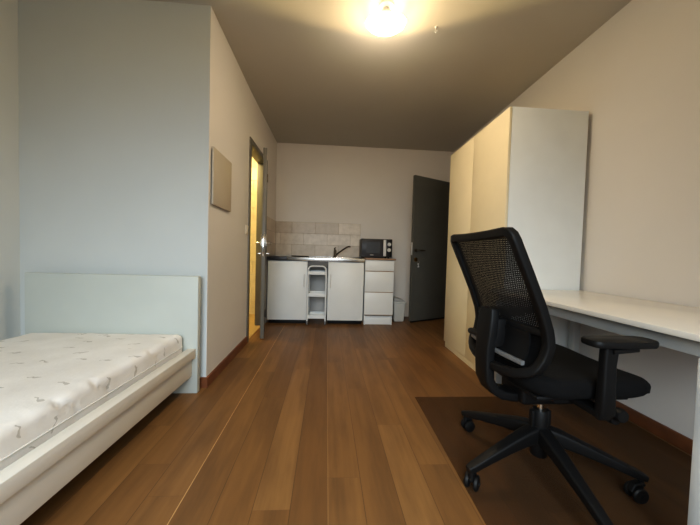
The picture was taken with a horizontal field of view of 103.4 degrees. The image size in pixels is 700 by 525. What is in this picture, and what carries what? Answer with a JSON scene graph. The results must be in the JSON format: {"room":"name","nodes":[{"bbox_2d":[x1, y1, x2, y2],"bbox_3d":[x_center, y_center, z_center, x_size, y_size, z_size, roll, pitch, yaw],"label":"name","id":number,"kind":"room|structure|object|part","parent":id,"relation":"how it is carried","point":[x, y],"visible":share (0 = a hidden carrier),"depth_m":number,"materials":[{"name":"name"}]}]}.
{"room":"studio apartment","nodes":[
{"label":"studio apartment","id":0,"kind":"room"},
{"bbox_2d":[0,0,20,340],"bbox_3d":[-2.182,-0.441,1.321,0.100,2.580,5.531,2,2,-4],"label":"wall","id":1,"kind":"structure","parent":0,"point":[9,88],"depth_m":1.75,"materials":[{"name":"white paint"}]},
{"bbox_2d":[18,0,209,376],"bbox_3d":[-1.567,-0.441,1.895,1.198,2.580,0.100,2,2,-4],"label":"wall","id":2,"kind":"structure","parent":0,"point":[114,94],"depth_m":1.83,"materials":[{"name":"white paint"}]},
{"bbox_2d":[200,336,246,387],"bbox_3d":[-1.567,0.801,2.354,1.107,0.070,0.963,2,2,-4],"label":"baseboard","id":3,"kind":"structure","parent":2,"relation":"attached to","point":[205,382],"depth_m":2.17,"materials":[{"name":"brown wood"}]},
{"bbox_2d":[206,6,276,376],"bbox_3d":[-1.093,-0.462,3.016,0.121,2.580,2.281,2,2,-4],"label":"wall","id":4,"kind":"structure","parent":0,"point":[235,115],"depth_m":2.30,"materials":[{"name":"paint"}]},
{"bbox_2d":[211,146,231,211],"bbox_3d":[-0.965,-0.607,2.083,0.020,0.395,0.362,1,2,-5],"label":"wall panel","id":5,"kind":"object","parent":4,"relation":"attached to","point":[221,167],"visible":1,"depth_m":2.04,"materials":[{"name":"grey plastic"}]},
{"bbox_3d":[-0.971,-0.608,2.081,0.009,0.365,0.330,1,2,-5],"label":"backing frame","id":6,"kind":"part","parent":5,"relation":"part of","materials":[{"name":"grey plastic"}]},
{"bbox_2d":[246,136,267,341],"bbox_3d":[-1.117,-0.236,3.201,0.116,2.116,0.739,2,2,-4],"label":"trim","id":7,"kind":"structure","parent":4,"relation":"attached to","point":[255,152],"depth_m":3.49,"materials":[{"name":"grey paint"}]},
{"bbox_2d":[255,148,271,338],"bbox_3d":[-1.027,-0.207,3.235,0.183,2.038,0.604,1,2,-22],"label":"door","id":8,"kind":"structure","parent":4,"relation":"in","point":[263,242],"depth_m":2.96,"materials":[{"name":"grey paint"}]},
{"bbox_3d":[-0.934,-0.186,2.989,0.056,0.240,0.075,1,2,-18],"label":"handle plate","id":9,"kind":"part","parent":8,"relation":"part of","materials":[{"name":"silver metal"}]},
{"bbox_2d":[249,143,452,316],"bbox_3d":[-0.372,-0.488,4.248,4.072,2.598,0.110,2,2,-4],"label":"wall","id":10,"kind":"structure","parent":0,"point":[372,188],"depth_m":4.21,"materials":[{"name":"paint"}]},
{"bbox_2d":[266,216,360,256],"bbox_3d":[-0.467,-0.341,3.904,1.286,0.508,0.593,2,2,-4],"label":"tile backsplash","id":11,"kind":"structure","parent":10,"relation":"attached to","point":[286,238],"depth_m":4.18,"materials":[{"name":"beige tile"}]},
{"bbox_2d":[408,175,449,322],"bbox_3d":[1.223,-0.177,4.047,0.795,2.072,0.105,1,2,-30],"label":"door","id":12,"kind":"structure","parent":10,"relation":"in","point":[430,204],"depth_m":4.02,"materials":[{"name":"grey paint"}]},
{"bbox_2d":[20,314,691,524],"bbox_3d":[0.310,0.962,1.519,5.172,0.106,5.731,2,2,-4],"label":"floor","id":13,"kind":"structure","parent":0,"point":[314,423],"depth_m":1.32,"materials":[{"name":"brown wood"}]},
{"bbox_2d":[0,272,200,524],"bbox_3d":[-1.479,0.499,0.756,1.079,0.776,2.147,2,2,-4],"label":"bed","id":14,"kind":"object","parent":13,"relation":"on","point":[54,302],"visible":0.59,"depth_m":1.75,"materials":[{"name":"paint"}]},
{"bbox_2d":[0,333,182,470],"bbox_3d":[-1.490,0.560,0.758,0.946,0.175,2.056,2,2,-4],"label":"mattress","id":15,"kind":"object","parent":14,"relation":"on","point":[49,382],"visible":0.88,"depth_m":1.20,"materials":[{"name":"white fabric"}]},
{"bbox_3d":[-0.980,0.629,0.791,0.055,0.058,2.067,2,2,-4],"label":"rail","id":16,"kind":"part","parent":14,"relation":"part of","materials":[{"name":"white wood"}]},
{"bbox_3d":[-1.536,0.465,1.808,1.064,0.776,0.040,2,2,-4],"label":"headboard","id":17,"kind":"part","parent":14,"relation":"part of","materials":[{"name":"paint"}]},
{"bbox_2d":[267,260,309,322],"bbox_3d":[-0.845,0.390,3.893,0.515,0.838,0.557,2,2,-4],"label":"base cabinet","id":18,"kind":"object","parent":13,"relation":"on","point":[287,280],"visible":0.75,"depth_m":3.65,"materials":[{"name":"white paint"}]},
{"bbox_2d":[267,246,364,267],"bbox_3d":[-0.461,-0.095,3.925,1.288,0.317,0.546,2,2,-4],"label":"countertop","id":19,"kind":"structure","parent":18,"relation":"on","point":[312,260],"depth_m":3.67,"materials":[{"name":"metal"}]},
{"bbox_3d":[-0.974,-0.063,3.894,0.263,0.050,0.545,2,2,-4],"label":"hob panel","id":20,"kind":"part","parent":19,"relation":"part of","materials":[{"name":"black glass"}]},
{"bbox_2d":[333,246,350,257],"bbox_3d":[-0.121,-0.159,4.056,0.248,0.178,0.180,2,2,-4],"label":"tap","id":21,"kind":"object","parent":19,"relation":"on","point":[335,251],"depth_m":4.09,"materials":[{"name":"black metal"}]},
{"bbox_2d":[306,265,326,324],"bbox_3d":[-0.448,0.429,3.765,0.262,0.789,0.277,2,2,-4],"label":"trolley","id":22,"kind":"object","parent":13,"relation":"on","point":[309,314],"visible":0.98,"depth_m":3.65,"materials":[{"name":"white paint"}]},
{"bbox_2d":[308,311,323,318],"bbox_3d":[-0.456,0.716,3.774,0.218,0.045,0.240,2,2,-4],"label":"shelf","id":23,"kind":"object","parent":22,"relation":"attached to","point":[311,314],"depth_m":3.66,"materials":[{"name":"white paint"}]},
{"bbox_2d":[308,291,324,296],"bbox_3d":[-0.448,0.427,3.765,0.218,0.045,0.240,2,2,-4],"label":"shelf","id":24,"kind":"object","parent":22,"relation":"attached to","point":[310,293],"depth_m":3.65,"materials":[{"name":"white paint"}]},
{"bbox_2d":[309,270,325,274],"bbox_3d":[-0.440,0.137,3.756,0.218,0.045,0.240,2,2,-4],"label":"shelf","id":25,"kind":"object","parent":22,"relation":"attached to","point":[311,272],"depth_m":3.64,"materials":[{"name":"white paint"}]},
{"bbox_3d":[-0.454,0.400,3.879,0.257,0.738,0.018,2,2,-4],"label":"frame","id":26,"kind":"part","parent":22,"relation":"part of","materials":[{"name":"white paint"}]},
{"bbox_2d":[327,262,363,323],"bbox_3d":[-0.075,0.410,3.941,0.479,0.838,0.557,2,2,-4],"label":"base cabinet","id":27,"kind":"object","parent":13,"relation":"on","point":[345,279],"visible":0.87,"depth_m":3.70,"materials":[{"name":"white paint"}]},
{"bbox_2d":[362,260,393,324],"bbox_3d":[0.374,0.401,3.991,0.390,0.880,0.531,2,2,-4],"label":"drawer unit","id":28,"kind":"object","parent":13,"relation":"on","point":[378,283],"visible":0.87,"depth_m":3.73,"materials":[{"name":"white paint"}]},
{"bbox_3d":[0.386,0.557,3.740,0.390,0.299,0.019,2,2,-4],"label":"drawer","id":29,"kind":"part","parent":28,"relation":"part of","materials":[{"name":"white metal"}]},
{"bbox_2d":[361,257,395,260],"bbox_3d":[0.395,-0.052,3.975,0.416,0.024,0.551,2,2,-4],"label":"countertop","id":30,"kind":"structure","parent":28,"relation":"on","point":[361,257],"depth_m":3.70,"materials":[{"name":"brown laminate"}]},
{"bbox_2d":[359,239,391,257],"bbox_3d":[0.370,-0.203,4.050,0.436,0.270,0.352,2,2,-4],"label":"microwave oven","id":31,"kind":"object","parent":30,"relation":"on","point":[367,247],"visible":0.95,"depth_m":3.90,"materials":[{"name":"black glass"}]},
{"bbox_3d":[0.317,-0.205,3.905,0.312,0.255,0.021,2,2,-4],"label":"door","id":32,"kind":"part","parent":31,"relation":"part of","materials":[{"name":"black glass"}]},
{"bbox_3d":[0.489,-0.203,3.893,0.039,0.229,0.021,2,2,-4],"label":"handle","id":33,"kind":"part","parent":31,"relation":"part of","materials":[{"name":"silver metal"}]},
{"bbox_3d":[0.554,-0.199,3.920,0.085,0.255,0.019,2,2,-4],"label":"control panel","id":34,"kind":"part","parent":31,"relation":"part of","materials":[{"name":"black plastic"}]},
{"bbox_3d":[0.394,0.261,3.731,0.390,0.272,0.019,2,2,-4],"label":"drawer","id":35,"kind":"part","parent":28,"relation":"part of","materials":[{"name":"white metal"}]},
{"bbox_3d":[0.401,0.045,3.724,0.390,0.139,0.019,2,2,-4],"label":"drawer","id":36,"kind":"part","parent":28,"relation":"part of","materials":[{"name":"white metal"}]},
{"bbox_2d":[392,296,405,321],"bbox_3d":[0.700,0.674,4.034,0.188,0.346,0.214,2,2,-4],"label":"waste bin","id":37,"kind":"object","parent":13,"relation":"on","point":[398,303],"visible":0.82,"depth_m":3.94,"materials":[{"name":"grey plastic"}]},
{"bbox_3d":[0.703,0.529,4.029,0.160,0.055,0.188,2,2,-4],"label":"lid","id":38,"kind":"part","parent":37,"relation":"part of","materials":[{"name":"white plastic"}]},
{"bbox_2d":[444,106,588,371],"bbox_3d":[1.347,-0.091,2.460,0.582,2.012,0.974,2,2,-4],"label":"wardrobe","id":39,"kind":"object","parent":13,"relation":"on","point":[525,171],"visible":0.71,"depth_m":1.98,"materials":[{"name":"white wood"}]},
{"bbox_3d":[1.052,-0.136,2.690,0.019,1.950,0.474,2,2,-4],"label":"door","id":40,"kind":"part","parent":39,"relation":"part of","materials":[{"name":"white metal"}]},
{"bbox_3d":[1.082,-0.120,2.204,0.019,1.950,0.495,2,2,-4],"label":"door","id":41,"kind":"part","parent":39,"relation":"part of","materials":[{"name":"white metal"}]},
{"bbox_3d":[1.387,-0.076,1.984,0.561,2.012,0.018,2,2,-4],"label":"panel","id":42,"kind":"part","parent":39,"relation":"part of","materials":[{"name":"white metal"}]},
{"bbox_2d":[494,290,699,524],"bbox_3d":[1.359,0.580,1.375,0.688,0.737,1.220,2,2,-4],"label":"desk","id":43,"kind":"object","parent":13,"relation":"on","point":[674,326],"visible":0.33,"depth_m":1.14,"materials":[{"name":"white laminate"}]},
{"bbox_3d":[1.028,0.592,1.914,0.045,0.661,0.045,2,2,-4],"label":"leg","id":44,"kind":"part","parent":43,"relation":"part of","materials":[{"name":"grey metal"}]},
{"bbox_3d":[1.575,0.607,1.948,0.045,0.661,0.045,2,2,-4],"label":"leg","id":45,"kind":"part","parent":43,"relation":"part of","materials":[{"name":"grey metal"}]},
{"bbox_3d":[1.348,0.260,1.364,0.578,0.053,1.120,2,2,-4],"label":"frame rail","id":46,"kind":"part","parent":43,"relation":"part of","materials":[{"name":"grey metal"}]},
{"bbox_3d":[1.093,0.625,0.846,0.045,0.657,0.045,2,2,-4],"label":"leg","id":47,"kind":"part","parent":43,"relation":"part of","materials":[{"name":"white paint"}]},
{"bbox_3d":[1.077,0.943,1.224,1.219,0.003,1.350,2,2,-4],"label":"chair mat","id":48,"kind":"object","parent":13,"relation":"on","visible":0},
{"bbox_2d":[450,227,658,524],"bbox_3d":[0.832,0.406,1.188,0.711,1.058,0.713,1,2,-5],"label":"office chair","id":49,"kind":"object","parent":48,"relation":"on","point":[534,369],"visible":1,"depth_m":1.08,"materials":[{"name":"black plastic"}]},
{"bbox_3d":[0.610,0.337,1.324,0.036,0.055,0.179,2,2,4],"label":"lumbar lever","id":50,"kind":"part","parent":49,"relation":"part of","materials":[{"name":"black plastic"}]},
{"bbox_3d":[0.721,0.775,1.381,0.057,0.140,0.349,0,2,-35],"label":"leg","id":51,"kind":"part","parent":49,"relation":"part of","materials":[{"name":"black plastic"}]},
{"bbox_3d":[0.605,0.065,1.177,0.152,0.339,0.432,1,2,-5],"label":"panel","id":52,"kind":"part","parent":49,"relation":"part of","materials":[{"name":"black fabric"}]},
{"bbox_3d":[0.644,0.779,1.163,0.349,0.140,0.057,1,2,-17],"label":"leg","id":53,"kind":"part","parent":49,"relation":"part of","materials":[{"name":"black plastic"}]},
{"bbox_3d":[0.602,0.156,1.180,0.194,0.570,0.478,1,2,-5],"label":"backrest","id":54,"kind":"part","parent":49,"relation":"part of","materials":[{"name":"black fabric"}]},
{"bbox_2d":[495,334,541,367],"bbox_3d":[0.661,0.326,1.190,0.079,0.143,0.432,1,2,-5],"label":"support","id":55,"kind":"object","parent":49,"relation":"on","point":[524,350],"depth_m":1.04,"materials":[{"name":"black plastic"}]},
{"bbox_3d":[0.881,0.453,1.212,0.480,0.085,0.480,1,2,-5],"label":"seat","id":56,"kind":"part","parent":49,"relation":"part of","materials":[{"name":"black fabric"}]},
{"bbox_3d":[0.827,0.789,1.023,0.057,0.140,0.349,2,2,1],"label":"leg","id":57,"kind":"part","parent":49,"relation":"part of","materials":[{"name":"black plastic"}]},
{"bbox_3d":[0.864,0.410,0.999,0.057,0.249,0.160,1,2,-5],"label":"armrest","id":58,"kind":"part","parent":49,"relation":"part of","materials":[{"name":"black plastic"}]},
{"bbox_3d":[1.017,0.790,1.153,0.349,0.140,0.057,2,2,19],"label":"leg","id":59,"kind":"part","parent":49,"relation":"part of","materials":[{"name":"black plastic"}]},
{"bbox_3d":[0.912,0.540,1.049,0.044,0.043,0.195,1,2,-5],"label":"adjuster lever","id":60,"kind":"part","parent":49,"relation":"part of","materials":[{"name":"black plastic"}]},
{"bbox_3d":[0.904,0.520,0.943,0.080,0.048,0.032,1,2,-5],"label":"adjuster knob","id":61,"kind":"part","parent":49,"relation":"part of","materials":[{"name":"black plastic"}]},
{"bbox_2d":[149,0,631,151],"bbox_3d":[0.386,-1.713,1.437,5.172,0.100,5.731,2,2,-4],"label":"ceiling","id":62,"kind":"structure","parent":0,"point":[315,71],"depth_m":2.30,"materials":[{"name":"paint"}]},
{"bbox_2d":[366,0,405,35],"bbox_3d":[0.235,-1.592,1.816,0.256,0.172,0.251,2,2,-4],"label":"ceiling lamp","id":63,"kind":"object","parent":62,"relation":"attached to","point":[386,22],"visible":1,"depth_m":1.76,"materials":[{"name":"white glass"}]},
{"bbox_3d":[0.234,-1.562,1.814,0.256,0.110,0.245,2,2,-4],"label":"lamp shade","id":64,"kind":"part","parent":63,"relation":"part of","materials":[{"name":"white glass"}]},
{"bbox_2d":[453,0,699,439],"bbox_3d":[1.781,-0.336,1.567,0.100,2.580,5.531,2,2,-4],"label":"wall","id":65,"kind":"structure","parent":0,"point":[637,76],"depth_m":1.63,"materials":[{"name":"paint"}]},
{"bbox_2d":[616,400,692,454],"bbox_3d":[1.761,0.952,0.432,0.013,0.075,3.185,2,2,-4],"label":"baseboard","id":66,"kind":"structure","parent":65,"relation":"attached to","point":[675,438],"depth_m":1.51,"materials":[{"name":"brown wood"}]}
]}

